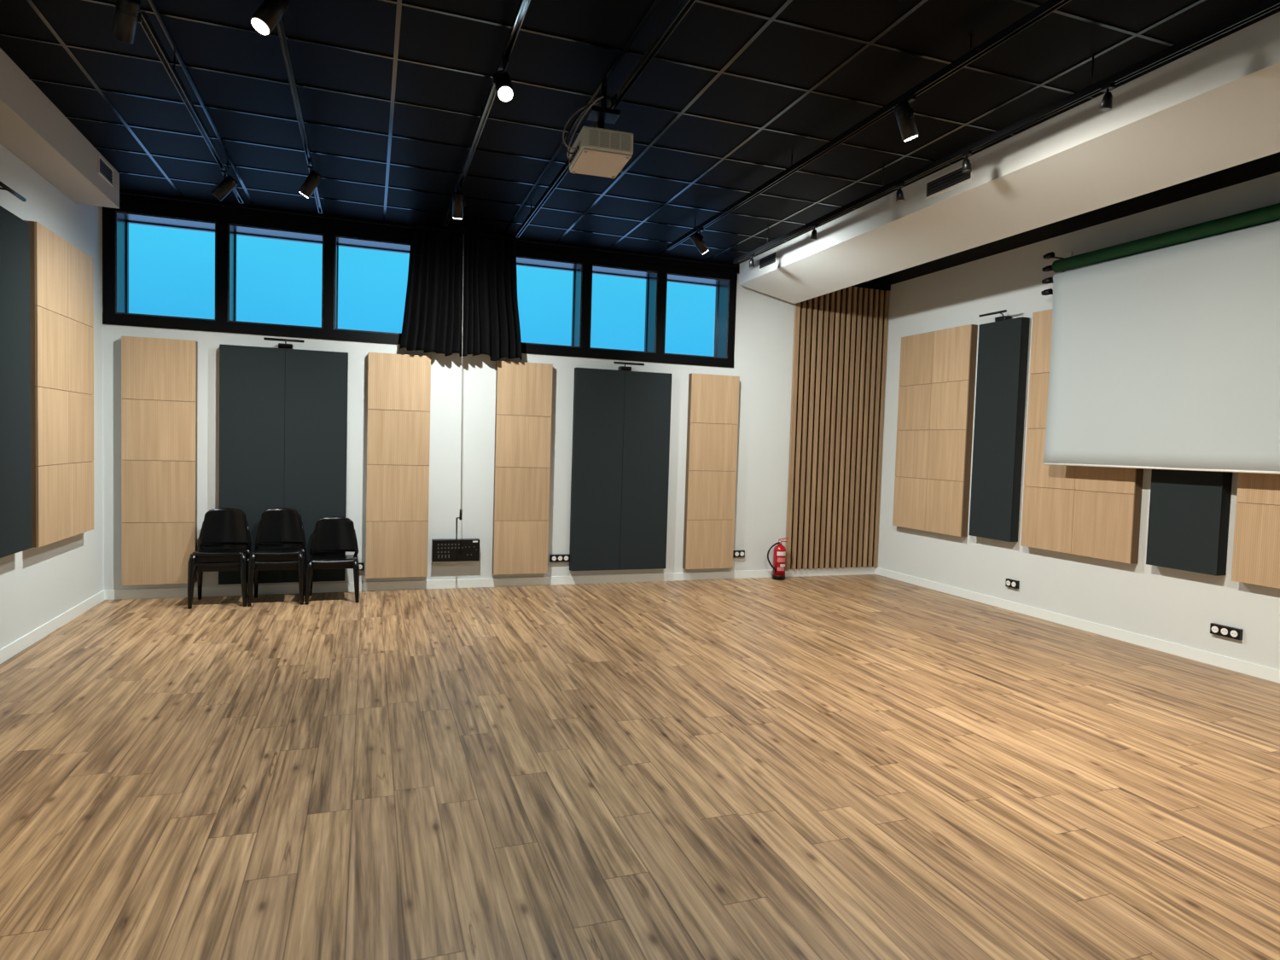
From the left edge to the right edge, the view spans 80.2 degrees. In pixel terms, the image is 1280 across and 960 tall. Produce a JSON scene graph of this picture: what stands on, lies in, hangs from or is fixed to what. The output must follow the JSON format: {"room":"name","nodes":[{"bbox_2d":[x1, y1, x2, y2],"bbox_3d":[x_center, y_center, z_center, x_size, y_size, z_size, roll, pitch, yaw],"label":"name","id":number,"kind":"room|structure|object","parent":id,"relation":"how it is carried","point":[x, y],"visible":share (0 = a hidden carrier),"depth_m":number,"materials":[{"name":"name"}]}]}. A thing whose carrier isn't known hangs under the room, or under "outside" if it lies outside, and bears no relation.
{"room":"rehearsal studio","nodes":[
{"label":"rehearsal studio","id":0,"kind":"room"},
{"bbox_2d":[0,143,103,649],"bbox_3d":[-3.280,-0.572,1.852,0.200,4.036,12.143,1,3,-20],"label":"wall","id":1,"kind":"structure","parent":0,"point":[37,585],"depth_m":6.12,"materials":[{"name":"white paint"}]},
{"bbox_2d":[0,180,26,201],"bbox_3d":[-4.108,-1.824,4.833,0.212,0.091,0.360,1,3,-20],"label":"lamp","id":2,"kind":"object","parent":1,"relation":"attached to","point":[2,185],"visible":1,"depth_m":4.84,"materials":[{"name":"black metal"}]},
{"bbox_2d":[0,205,31,558],"bbox_3d":[-4.186,-0.628,4.841,0.098,2.296,1.176,1,3,-20],"label":"acoustic panel","id":3,"kind":"object","parent":1,"relation":"attached to","point":[15,450],"visible":1,"depth_m":5.17,"materials":[{"name":"grey fabric"}]},
{"bbox_2d":[0,590,104,663],"bbox_3d":[-3.162,1.409,1.760,0.012,0.095,11.681,1,3,-20],"label":"baseboard","id":4,"kind":"structure","parent":1,"relation":"attached to","point":[8,651],"depth_m":5.99,"materials":[{"name":"white wood"}]},
{"bbox_2d":[23,220,93,547],"bbox_3d":[-4.625,-0.715,6.072,0.098,2.361,1.196,1,3,-20],"label":"acoustic panel","id":5,"kind":"object","parent":1,"relation":"attached to","point":[61,275],"visible":1,"depth_m":5.94,"materials":[{"name":"brown wood"}]},
{"bbox_2d":[0,47,119,208],"bbox_3d":[-2.795,-2.203,1.327,0.317,0.301,11.005,1,3,-20],"label":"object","id":6,"kind":"structure","parent":1,"relation":"attached to","point":[32,128],"depth_m":5.27,"materials":[{"name":"paint"}]},
{"bbox_2d":[97,154,113,186],"bbox_3d":[-4.354,-2.517,6.194,0.012,0.140,0.360,1,3,-20],"label":"air vent","id":7,"kind":"object","parent":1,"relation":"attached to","point":[104,169],"visible":1,"depth_m":6.18,"materials":[{"name":"white plastic"}]},
{"bbox_2d":[102,210,874,589],"bbox_3d":[-0.992,-0.722,8.847,8.810,3.836,0.400,1,3,-20],"label":"wall","id":8,"kind":"structure","parent":0,"point":[765,323],"depth_m":8.41,"materials":[{"name":"white paint"}]},
{"bbox_2d":[121,335,197,585],"bbox_3d":[-4.621,-0.173,7.318,0.611,2.356,0.098,1,3,-20],"label":"acoustic panel","id":9,"kind":"object","parent":8,"relation":"attached to","point":[160,376],"visible":0.98,"depth_m":7.27,"materials":[{"name":"brown wood"}]},
{"bbox_2d":[115,211,216,320],"bbox_3d":[-4.602,-2.052,7.463,0.840,0.950,0.362,1,3,-20],"label":"window","id":10,"kind":"structure","parent":8,"relation":"in","point":[122,219],"depth_m":7.36,"materials":[{"name":"clear glass"}]},
{"bbox_2d":[227,223,323,328],"bbox_3d":[-3.701,-2.039,7.785,0.863,0.950,0.362,1,3,-20],"label":"window","id":11,"kind":"structure","parent":8,"relation":"in","point":[235,230],"depth_m":7.70,"materials":[{"name":"clear glass"}]},
{"bbox_2d":[218,343,348,584],"bbox_3d":[-3.592,-0.139,7.687,1.165,2.356,0.098,1,3,-20],"label":"acoustic panel","id":12,"kind":"object","parent":8,"relation":"attached to","point":[283,412],"visible":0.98,"depth_m":7.62,"materials":[{"name":"grey fabric"}]},
{"bbox_2d":[263,337,304,349],"bbox_3d":[-3.537,-1.361,7.579,0.360,0.091,0.212,1,3,-20],"label":"lamp","id":13,"kind":"object","parent":8,"relation":"attached to","point":[285,346],"visible":0.88,"depth_m":7.53,"materials":[{"name":"black metal"}]},
{"bbox_2d":[358,562,364,570],"bbox_3d":[-2.952,0.912,8.007,0.081,0.084,0.041,1,3,-20],"label":"wall socket","id":14,"kind":"object","parent":8,"relation":"attached to","point":[361,564],"visible":0.49,"depth_m":8.00,"materials":[{"name":"black plastic"}]},
{"bbox_2d":[333,236,410,334],"bbox_3d":[-2.797,-2.027,8.108,0.846,0.950,0.362,1,3,-20],"label":"window","id":15,"kind":"structure","parent":8,"relation":"in","point":[340,241],"depth_m":8.02,"materials":[{"name":"clear glass"}]},
{"bbox_2d":[365,352,430,578],"bbox_3d":[-2.561,-0.144,8.054,0.626,2.356,0.098,1,3,-20],"label":"acoustic panel","id":16,"kind":"object","parent":8,"relation":"attached to","point":[399,385],"visible":1,"depth_m":8.01,"materials":[{"name":"brown wood"}]},
{"bbox_2d":[102,201,737,367],"bbox_3d":[-1.931,-1.996,8.222,6.588,1.149,0.012,1,3,-20],"label":"window frame","id":17,"kind":"structure","parent":8,"relation":"attached to","point":[109,317],"depth_m":7.78,"materials":[{"name":"black paint"}]},
{"bbox_2d":[431,538,479,561],"bbox_3d":[-2.010,0.765,8.299,0.502,0.235,0.106,1,3,-20],"label":"box","id":18,"kind":"object","parent":8,"relation":"attached to","point":[449,549],"visible":1,"depth_m":8.26,"materials":[{"name":"black metal"}]},
{"bbox_2d":[103,566,875,599],"bbox_3d":[-0.979,1.157,8.739,8.810,0.095,0.012,1,3,-20],"label":"baseboard","id":19,"kind":"structure","parent":8,"relation":"attached to","point":[470,583],"depth_m":8.43,"materials":[{"name":"white wood"}]},
{"bbox_2d":[119,193,890,290],"bbox_3d":[-0.858,-2.590,8.545,8.810,0.071,0.060,1,3,-20],"label":"trim","id":20,"kind":"structure","parent":8,"relation":"attached to","point":[123,197],"depth_m":7.84,"materials":[{"name":"black paint"}]},
{"bbox_2d":[491,360,552,575],"bbox_3d":[-1.316,-0.127,8.499,0.611,2.356,0.098,1,3,-20],"label":"acoustic panel","id":21,"kind":"object","parent":8,"relation":"attached to","point":[523,390],"visible":0.94,"depth_m":8.45,"materials":[{"name":"brown wood"}]},
{"bbox_2d":[516,256,582,347],"bbox_3d":[-1.117,-2.003,8.708,0.822,0.950,0.362,1,3,-20],"label":"window","id":22,"kind":"structure","parent":8,"relation":"in","point":[576,268],"depth_m":8.75,"materials":[{"name":"clear glass"}]},
{"bbox_2d":[549,553,569,562],"bbox_3d":[-0.930,0.894,8.726,0.222,0.088,0.041,1,3,-20],"label":"wall socket","id":23,"kind":"object","parent":8,"relation":"attached to","point":[564,557],"visible":1,"depth_m":8.71,"materials":[{"name":"black plastic"}]},
{"bbox_2d":[569,367,672,570],"bbox_3d":[-0.221,-0.109,8.890,1.166,2.321,0.098,1,3,-20],"label":"acoustic panel","id":24,"kind":"object","parent":8,"relation":"attached to","point":[621,419],"visible":1,"depth_m":8.83,"materials":[{"name":"grey fabric"}]},
{"bbox_2d":[589,264,657,353],"bbox_3d":[-0.246,-1.991,9.019,0.811,0.950,0.362,1,3,-20],"label":"window","id":25,"kind":"structure","parent":8,"relation":"in","point":[651,277],"depth_m":9.05,"materials":[{"name":"clear glass"}]},
{"bbox_2d":[613,361,644,371],"bbox_3d":[-0.157,-1.315,8.786,0.360,0.091,0.212,1,3,-20],"label":"lamp","id":26,"kind":"object","parent":8,"relation":"attached to","point":[620,368],"visible":0.92,"depth_m":8.73,"materials":[{"name":"black metal"}]},
{"bbox_2d":[663,273,729,358],"bbox_3d":[0.629,-1.979,9.332,0.830,0.950,0.362,1,3,-20],"label":"window","id":27,"kind":"structure","parent":8,"relation":"in","point":[722,286],"depth_m":9.38,"materials":[{"name":"clear glass"}]},
{"bbox_2d":[682,372,739,569],"bbox_3d":[0.869,-0.097,9.279,0.631,2.356,0.098,1,3,-20],"label":"acoustic panel","id":28,"kind":"object","parent":8,"relation":"attached to","point":[712,399],"visible":1,"depth_m":9.22,"materials":[{"name":"brown wood"}]},
{"bbox_2d":[733,550,744,557],"bbox_3d":[1.237,0.922,9.500,0.152,0.084,0.041,1,3,-20],"label":"wall socket","id":29,"kind":"object","parent":8,"relation":"attached to","point":[736,553],"visible":0.94,"depth_m":9.48,"materials":[{"name":"black plastic"}]},
{"bbox_2d":[785,286,889,570],"bbox_3d":[2.572,-0.674,9.881,1.402,3.660,0.050,1,3,-20],"label":"wall panel","id":30,"kind":"object","parent":8,"relation":"attached to","point":[840,336],"visible":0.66,"depth_m":9.87,"materials":[{"name":"brown wood"}]},
{"bbox_2d":[0,574,1279,959],"bbox_3d":[0.976,1.564,3.249,9.210,0.100,12.093,1,3,-20],"label":"floor","id":31,"kind":"structure","parent":0,"point":[852,766],"depth_m":3.70,"materials":[{"name":"brown wood"}]},
{"bbox_2d":[187,544,251,609],"bbox_3d":[-3.999,0.777,7.271,0.490,0.810,0.463,1,3,-20],"label":"chair","id":32,"kind":"object","parent":31,"relation":"on","point":[200,567],"visible":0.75,"depth_m":7.12,"materials":[{"name":"black plastic"}]},
{"bbox_2d":[187,507,251,599],"bbox_3d":[-3.994,0.690,7.262,0.490,0.810,0.463,1,3,-20],"label":"chair","id":33,"kind":"object","parent":32,"relation":"on","point":[224,526],"visible":0.99,"depth_m":7.37,"materials":[{"name":"black plastic"}]},
{"bbox_2d":[247,543,306,606],"bbox_3d":[-3.529,0.784,7.428,0.490,0.810,0.463,1,3,-20],"label":"chair","id":34,"kind":"object","parent":31,"relation":"on","point":[283,565],"visible":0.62,"depth_m":7.29,"materials":[{"name":"black plastic"}]},
{"bbox_2d":[247,507,306,597],"bbox_3d":[-3.525,0.697,7.419,0.490,0.810,0.463,1,3,-20],"label":"chair","id":35,"kind":"object","parent":34,"relation":"on","point":[281,525],"visible":1,"depth_m":7.53,"materials":[{"name":"black plastic"}]},
{"bbox_2d":[304,516,359,605],"bbox_3d":[-3.060,0.791,7.590,0.490,0.810,0.463,1,3,-20],"label":"chair","id":36,"kind":"object","parent":31,"relation":"on","point":[330,534],"visible":1,"depth_m":7.70,"materials":[{"name":"black plastic"}]},
{"bbox_2d":[767,537,788,580],"bbox_3d":[1.705,0.983,9.551,0.274,0.529,0.164,1,3,-20],"label":"fire extinguisher","id":37,"kind":"object","parent":31,"relation":"on","point":[779,552],"visible":1,"depth_m":9.51,"materials":[{"name":"red paint"}]},
{"bbox_2d":[0,0,1279,285],"bbox_3d":[1.062,-2.418,3.162,9.210,0.206,12.293,1,3,-20],"label":"ceiling","id":38,"kind":"structure","parent":0,"point":[392,93],"depth_m":4.83,"materials":[{"name":"black tile"}]},
{"bbox_2d":[139,4,244,203],"bbox_3d":[-1.802,-2.280,1.829,0.038,0.133,10.692,1,3,-20],"label":"track","id":39,"kind":"object","parent":38,"relation":"hanging from","point":[146,24],"visible":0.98,"depth_m":4.65,"materials":[{"name":"black metal"}]},
{"bbox_2d":[111,0,141,44],"bbox_3d":[-2.435,-2.204,3.616,0.201,0.222,0.108,4,4,45],"label":"track spotlight","id":40,"kind":"object","parent":39,"relation":"hanging from","point":[127,15],"visible":1,"depth_m":3.59,"materials":[{"name":"black metal"}]},
{"bbox_2d":[210,169,238,201],"bbox_3d":[-3.319,-2.342,6.074,0.193,0.225,0.122,1,3,-20],"label":"track spotlight","id":41,"kind":"object","parent":39,"relation":"hanging from","point":[229,183],"visible":1,"depth_m":6.04,"materials":[{"name":"black metal"}]},
{"bbox_2d":[276,16,322,213],"bbox_3d":[-1.187,-2.272,2.060,0.038,0.133,10.712,1,3,-20],"label":"track","id":42,"kind":"object","parent":38,"relation":"hanging from","point":[281,27],"visible":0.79,"depth_m":4.67,"materials":[{"name":"black metal"}]},
{"bbox_2d":[250,0,289,35],"bbox_3d":[-1.714,-2.175,3.520,0.114,0.228,0.168,3,3,25],"label":"track spotlight","id":43,"kind":"object","parent":42,"relation":"hanging from","point":[268,14],"visible":1,"depth_m":3.48,"materials":[{"name":"black metal"}]},
{"bbox_2d":[298,165,322,198],"bbox_3d":[-2.567,-2.311,5.919,0.173,0.228,0.124,1,3,-20],"label":"track spotlight","id":44,"kind":"object","parent":42,"relation":"hanging from","point":[311,182],"visible":1,"depth_m":5.88,"materials":[{"name":"black metal"}]},
{"bbox_2d":[119,189,738,267],"bbox_3d":[-1.894,-2.618,8.033,6.513,0.030,0.024,1,3,-20],"label":"rail","id":45,"kind":"object","parent":38,"relation":"attached to","point":[121,191],"visible":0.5,"depth_m":7.82,"materials":[{"name":"black metal"}]},
{"bbox_2d":[399,227,521,360],"bbox_3d":[-1.880,-1.947,8.077,1.276,1.314,0.117,1,3,-20],"label":"drape","id":46,"kind":"object","parent":45,"relation":"hanging from","point":[433,321],"visible":0.98,"depth_m":8.06,"materials":[{"name":"black fabric"}]},
{"bbox_2d":[455,226,466,541],"bbox_3d":[-1.871,-0.991,7.963,0.066,3.271,0.060,1,3,-20],"label":"cable","id":47,"kind":"object","parent":38,"relation":"hanging from","point":[463,229],"visible":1,"depth_m":7.97,"materials":[{"name":"grey paint"}]},
{"bbox_2d":[443,0,530,226],"bbox_3d":[-0.109,-2.255,2.392,0.038,0.133,10.612,1,3,-20],"label":"track","id":48,"kind":"object","parent":38,"relation":"hanging from","point":[523,5],"visible":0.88,"depth_m":4.68,"materials":[{"name":"black metal"}]},
{"bbox_2d":[452,188,465,219],"bbox_3d":[-1.515,-2.298,6.349,0.110,0.229,0.159,1,3,-20],"label":"track spotlight","id":49,"kind":"object","parent":48,"relation":"hanging from","point":[458,202],"visible":1,"depth_m":6.31,"materials":[{"name":"black metal"}]},
{"bbox_2d":[492,58,513,102],"bbox_3d":[-0.756,-2.179,4.177,0.108,0.223,0.198,1,3,-20],"label":"track spotlight","id":50,"kind":"object","parent":48,"relation":"hanging from","point":[502,80],"visible":1,"depth_m":4.13,"materials":[{"name":"black metal"}]},
{"bbox_2d":[569,86,633,178],"bbox_3d":[-0.240,-2.204,4.775,0.352,0.457,0.426,1,3,-17],"label":"ceiling projector","id":51,"kind":"object","parent":38,"relation":"hanging from","point":[600,151],"visible":0.99,"depth_m":4.65,"materials":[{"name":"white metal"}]},
{"bbox_2d":[562,102,599,149],"bbox_3d":[-0.363,-2.164,4.636,0.224,0.310,0.025,1,3,-23],"label":"cable","id":52,"kind":"object","parent":51,"relation":"attached to","point":[583,107],"visible":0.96,"depth_m":4.61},
{"bbox_2d":[565,98,600,153],"bbox_3d":[-0.350,-2.164,4.634,0.206,0.310,0.085,3,3,24],"label":"cable","id":53,"kind":"object","parent":51,"relation":"attached to","point":[590,104],"visible":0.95,"depth_m":4.62,"materials":[{"name":"black rubber"}]},
{"bbox_2d":[566,95,603,158],"bbox_3d":[-0.352,-2.165,4.653,0.289,0.309,0.076,4,4,43],"label":"cable","id":54,"kind":"object","parent":51,"relation":"attached to","point":[596,100],"visible":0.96,"depth_m":4.62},
{"bbox_2d":[515,0,696,237],"bbox_3d":[0.548,-2.248,2.685,0.038,0.133,10.722,1,3,-20],"label":"track","id":55,"kind":"object","parent":38,"relation":"hanging from","point":[683,8],"visible":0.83,"depth_m":4.29,"materials":[{"name":"black metal"}]},
{"bbox_2d":[666,0,1070,250],"bbox_3d":[2.057,-2.222,3.112,0.038,0.133,10.512,1,3,-20],"label":"track","id":56,"kind":"object","parent":38,"relation":"hanging from","point":[1050,6],"visible":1,"depth_m":4.47,"materials":[{"name":"black metal"}]},
{"bbox_2d":[690,228,709,254],"bbox_3d":[0.571,-2.280,7.282,0.198,0.223,0.122,1,3,-20],"label":"track spotlight","id":57,"kind":"object","parent":56,"relation":"hanging from","point":[697,239],"visible":1,"depth_m":7.25,"materials":[{"name":"black metal"}]},
{"bbox_2d":[893,96,918,141],"bbox_3d":[1.570,-2.119,4.479,0.160,0.229,0.122,1,3,-20],"label":"track spotlight","id":58,"kind":"object","parent":56,"relation":"hanging from","point":[904,113],"visible":1,"depth_m":4.45,"materials":[{"name":"black metal"}]},
{"bbox_2d":[733,0,1279,263],"bbox_3d":[2.775,-2.170,3.318,0.038,0.213,10.412,1,3,-20],"label":"track","id":59,"kind":"object","parent":38,"relation":"hanging from","point":[1266,6],"visible":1,"depth_m":4.33,"materials":[{"name":"black metal"}]},
{"bbox_2d":[749,254,754,267],"bbox_3d":[1.159,-2.259,7.857,0.060,0.122,0.064,1,3,-20],"label":"track spotlight","id":60,"kind":"object","parent":59,"relation":"attached to","point":[751,261],"visible":1,"depth_m":7.83,"materials":[{"name":"black metal"}]},
{"bbox_2d":[810,224,817,239],"bbox_3d":[1.547,-2.197,6.756,0.060,0.123,0.066,1,3,-20],"label":"track spotlight","id":61,"kind":"object","parent":59,"relation":"attached to","point":[813,236],"visible":1,"depth_m":6.73,"materials":[{"name":"black metal"}]},
{"bbox_2d":[896,183,904,202],"bbox_3d":[1.941,-2.135,5.661,0.060,0.122,0.064,1,3,-20],"label":"track spotlight","id":62,"kind":"object","parent":59,"relation":"attached to","point":[899,195],"visible":1,"depth_m":5.64,"materials":[{"name":"black metal"}]},
{"bbox_2d":[961,151,971,173],"bbox_3d":[2.166,-2.099,5.031,0.060,0.122,0.064,1,3,-20],"label":"track spotlight","id":63,"kind":"object","parent":59,"relation":"attached to","point":[967,168],"visible":1,"depth_m":5.01,"materials":[{"name":"black metal"}]},
{"bbox_2d":[1099,83,1115,110],"bbox_3d":[2.501,-2.046,4.074,0.060,0.122,0.064,1,3,-20],"label":"track spotlight","id":64,"kind":"object","parent":59,"relation":"attached to","point":[1106,104],"visible":1,"depth_m":4.06,"materials":[{"name":"black metal"}]},
{"bbox_2d":[738,11,1279,303],"bbox_3d":[3.477,-2.075,3.833,0.767,0.406,11.500,1,3,-20],"label":"ceiling bulkhead","id":65,"kind":"structure","parent":38,"relation":"attached to","point":[1214,107],"depth_m":5.06,"materials":[{"name":"white paint"}]},
{"bbox_2d":[758,250,777,270],"bbox_3d":[1.421,-2.438,8.448,0.012,0.135,0.400,1,3,-20],"label":"vent grille","id":66,"kind":"object","parent":65,"relation":"attached to","point":[765,261],"visible":1,"depth_m":8.44,"materials":[{"name":"white plastic"}]},
{"bbox_2d":[925,160,973,199],"bbox_3d":[2.359,-2.289,5.814,0.012,0.135,0.500,1,3,-20],"label":"vent grille","id":67,"kind":"object","parent":65,"relation":"attached to","point":[951,179],"visible":0.95,"depth_m":5.82,"materials":[{"name":"white plastic"}]},
{"bbox_2d":[877,171,1279,669],"bbox_3d":[5.205,-0.454,4.882,0.200,4.036,12.143,1,3,-20],"label":"wall","id":68,"kind":"structure","parent":0,"point":[1175,606],"depth_m":7.53,"materials":[{"name":"white paint"}]},
{"bbox_2d":[892,324,977,536],"bbox_3d":[3.522,-0.582,9.150,0.098,2.396,1.191,1,3,-20],"label":"acoustic panel","id":69,"kind":"object","parent":68,"relation":"attached to","point":[937,369],"visible":1,"depth_m":9.02,"materials":[{"name":"brown wood"}]},
{"bbox_2d":[978,309,1012,321],"bbox_3d":[3.844,-1.749,8.128,0.212,0.091,0.360,1,3,-20],"label":"lamp","id":70,"kind":"object","parent":68,"relation":"attached to","point":[1003,317],"visible":0.88,"depth_m":8.10,"materials":[{"name":"black metal"}]},
{"bbox_2d":[968,316,1029,541],"bbox_3d":[3.859,-0.532,8.189,0.108,2.336,0.581,1,3,-20],"label":"acoustic panel","id":71,"kind":"object","parent":68,"relation":"attached to","point":[1003,346],"visible":1,"depth_m":8.11,"materials":[{"name":"grey fabric"}]},
{"bbox_2d":[1005,578,1019,588],"bbox_3d":[3.932,1.095,8.028,0.041,0.084,0.152,1,3,-20],"label":"wall socket","id":72,"kind":"object","parent":68,"relation":"attached to","point":[1009,583],"visible":1,"depth_m":8.01,"materials":[{"name":"black plastic"}]},
{"bbox_2d":[1041,251,1072,295],"bbox_3d":[4.066,-2.008,7.418,0.280,0.440,0.092,1,3,-20],"label":"bracket","id":73,"kind":"object","parent":68,"relation":"attached to","point":[1049,255],"visible":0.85,"depth_m":7.37,"materials":[{"name":"black metal"}]},
{"bbox_2d":[1050,203,1279,273],"bbox_3d":[4.454,-1.974,5.997,0.116,0.116,2.855,1,3,-20],"label":"roll","id":74,"kind":"object","parent":73,"relation":"on","point":[1269,213],"visible":1,"depth_m":6.17,"materials":[{"name":"green fabric"}]},
{"bbox_2d":[874,566,1279,683],"bbox_3d":[5.123,1.525,4.719,0.012,0.095,11.681,1,3,-20],"label":"baseboard","id":75,"kind":"structure","parent":68,"relation":"attached to","point":[1261,672],"depth_m":7.02,"materials":[{"name":"white wood"}]},
{"bbox_2d":[1020,308,1143,564],"bbox_3d":[4.205,-0.481,7.233,0.098,2.381,1.196,1,3,-20],"label":"acoustic panel","id":76,"kind":"object","parent":68,"relation":"attached to","point":[1095,512],"visible":0.55,"depth_m":7.32,"materials":[{"name":"brown wood"}]},
{"bbox_2d":[1146,469,1232,575],"bbox_3d":[4.550,-0.423,6.251,0.108,2.336,0.581,1,3,-20],"label":"acoustic panel","id":77,"kind":"object","parent":68,"relation":"attached to","point":[1188,528],"visible":0.44,"depth_m":6.21,"materials":[{"name":"grey fabric"}]},
{"bbox_2d":[1210,622,1243,639],"bbox_3d":[4.650,1.197,6.012,0.041,0.090,0.241,1,3,-20],"label":"wall socket","id":78,"kind":"object","parent":68,"relation":"attached to","point":[1216,629],"visible":1,"depth_m":6.00,"materials":[{"name":"black plastic"}]},
{"bbox_2d":[1211,626,1218,632],"bbox_3d":[4.606,1.197,6.087,0.006,0.052,0.052,1,3,-20],"label":"outlet","id":79,"kind":"object","parent":78,"relation":"attached to","point":[1214,629],"depth_m":6.08,"materials":[{"name":"white plastic"}]},
{"bbox_2d":[1221,628,1227,634],"bbox_3d":[4.630,1.200,6.020,0.006,0.052,0.052,1,3,-20],"label":"outlet","id":80,"kind":"object","parent":78,"relation":"attached to","point":[1224,631],"depth_m":6.02,"materials":[{"name":"white plastic"}]},
{"bbox_2d":[1230,630,1238,637],"bbox_3d":[4.654,1.204,5.953,0.006,0.052,0.052,1,3,-20],"label":"outlet","id":81,"kind":"object","parent":78,"relation":"attached to","point":[1233,633],"depth_m":5.95,"materials":[{"name":"white plastic"}]},
{"bbox_2d":[1231,472,1279,588],"bbox_3d":[4.886,-0.373,5.322,0.098,2.381,1.191,1,3,-20],"label":"acoustic panel","id":82,"kind":"object","parent":68,"relation":"attached to","point":[1256,547],"visible":0.39,"depth_m":5.75,"materials":[{"name":"brown wood"}]},
{"bbox_2d":[1042,220,1279,474],"bbox_3d":[4.420,-0.991,6.040,0.105,1.831,2.855,1,3,-20],"label":"projection screen","id":83,"kind":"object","parent":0,"point":[1168,357],"depth_m":6.17,"materials":[{"name":"fabric"}]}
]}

